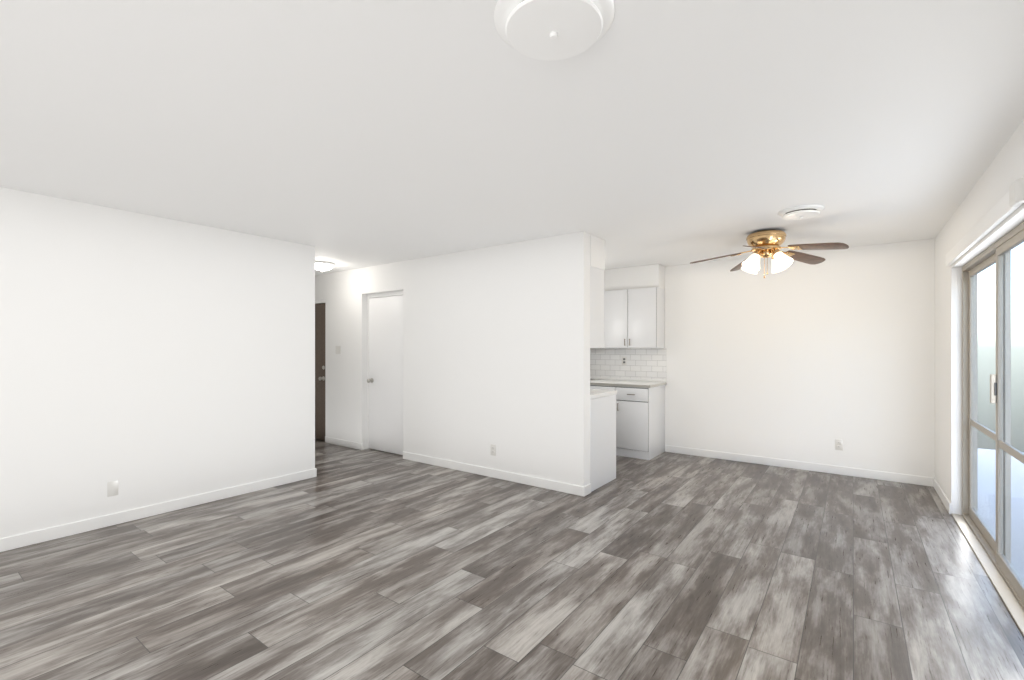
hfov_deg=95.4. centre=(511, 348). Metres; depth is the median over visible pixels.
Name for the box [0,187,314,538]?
wall
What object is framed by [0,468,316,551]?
baseboard
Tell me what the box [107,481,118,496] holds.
outlet
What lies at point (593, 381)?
countertop
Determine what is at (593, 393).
countertop
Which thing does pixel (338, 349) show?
light switch
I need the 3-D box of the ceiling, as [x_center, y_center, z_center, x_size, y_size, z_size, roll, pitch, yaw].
[-1.874,-1.155,3.323,8.550,0.150,9.450,0,0,36]
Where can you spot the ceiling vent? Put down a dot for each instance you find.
(801, 212)
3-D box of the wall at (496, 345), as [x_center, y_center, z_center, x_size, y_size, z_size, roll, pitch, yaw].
[-1.561,0.140,5.994,5.600,2.440,0.130,0,0,36]
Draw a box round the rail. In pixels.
[946,178,1023,265]
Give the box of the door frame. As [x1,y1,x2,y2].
[315,300,325,435]
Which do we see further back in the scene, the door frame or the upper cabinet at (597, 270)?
the door frame
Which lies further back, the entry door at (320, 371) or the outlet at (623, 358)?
the entry door at (320, 371)
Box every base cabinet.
[590,386,664,459]
[590,394,617,491]
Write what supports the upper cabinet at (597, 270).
attached to the wall at (496, 345)
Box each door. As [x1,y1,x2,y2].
[315,303,324,439]
[367,291,402,454]
[962,222,1023,609]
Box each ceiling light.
[315,261,334,271]
[494,0,614,60]
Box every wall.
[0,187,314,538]
[315,231,589,486]
[665,239,934,477]
[935,120,1023,514]
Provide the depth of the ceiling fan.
4.22 m
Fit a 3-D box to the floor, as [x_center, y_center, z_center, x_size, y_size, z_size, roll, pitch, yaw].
[-1.874,1.420,3.323,8.550,0.120,9.450,0,0,36]
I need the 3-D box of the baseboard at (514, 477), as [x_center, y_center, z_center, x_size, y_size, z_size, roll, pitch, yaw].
[-0.338,1.315,5.024,2.506,0.090,0.033,0,0,36]
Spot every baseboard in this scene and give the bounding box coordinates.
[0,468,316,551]
[325,436,367,449]
[403,451,587,496]
[665,445,931,486]
[932,477,950,513]
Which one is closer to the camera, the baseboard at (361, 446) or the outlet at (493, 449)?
the outlet at (493, 449)
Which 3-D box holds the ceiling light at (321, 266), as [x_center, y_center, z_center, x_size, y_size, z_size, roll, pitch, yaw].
[-2.399,-1.023,5.882,0.300,0.114,0.300,0,0,36]
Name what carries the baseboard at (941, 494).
attached to the wall at (1003, 172)
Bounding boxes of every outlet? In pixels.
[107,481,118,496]
[491,444,495,455]
[621,356,626,364]
[835,439,842,449]
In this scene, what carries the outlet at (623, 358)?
attached to the backsplash
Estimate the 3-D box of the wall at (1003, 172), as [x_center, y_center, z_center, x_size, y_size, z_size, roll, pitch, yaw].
[1.515,0.140,0.843,0.150,2.440,9.450,0,0,36]
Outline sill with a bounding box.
[951,513,1023,635]
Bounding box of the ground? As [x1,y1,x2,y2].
[978,448,1023,576]
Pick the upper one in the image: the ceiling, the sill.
the ceiling
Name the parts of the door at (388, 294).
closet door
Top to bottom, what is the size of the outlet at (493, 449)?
0.115 m
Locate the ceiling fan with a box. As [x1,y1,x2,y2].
[690,230,848,277]
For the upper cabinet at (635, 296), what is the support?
attached to the wall at (795, 360)
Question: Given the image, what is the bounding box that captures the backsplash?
[590,348,666,379]
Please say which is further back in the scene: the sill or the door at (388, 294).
the door at (388, 294)
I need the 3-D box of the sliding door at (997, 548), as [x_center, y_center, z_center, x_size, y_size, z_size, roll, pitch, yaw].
[3.012,0.351,2.858,0.110,2.018,2.226,0,0,36]
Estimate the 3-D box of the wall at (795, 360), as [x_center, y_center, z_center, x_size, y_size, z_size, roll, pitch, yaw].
[0.812,0.140,7.120,8.400,2.440,0.150,0,0,36]
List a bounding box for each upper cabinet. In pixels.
[590,234,605,349]
[606,264,665,349]
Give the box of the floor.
[0,439,1023,679]
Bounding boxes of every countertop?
[590,378,665,389]
[590,390,617,397]
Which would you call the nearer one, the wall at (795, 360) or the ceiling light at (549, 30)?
the ceiling light at (549, 30)
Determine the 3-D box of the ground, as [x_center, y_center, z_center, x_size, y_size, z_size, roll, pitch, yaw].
[5.073,1.420,0.624,5.850,0.080,11.000,0,0,36]
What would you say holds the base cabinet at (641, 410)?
on the floor
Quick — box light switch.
[336,346,340,353]
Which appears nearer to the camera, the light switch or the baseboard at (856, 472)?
the baseboard at (856, 472)
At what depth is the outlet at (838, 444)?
5.03 m
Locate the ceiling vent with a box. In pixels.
[778,205,824,219]
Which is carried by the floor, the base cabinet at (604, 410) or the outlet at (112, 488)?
the base cabinet at (604, 410)
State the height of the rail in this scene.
0.112 m
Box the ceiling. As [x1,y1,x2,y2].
[0,0,1023,275]

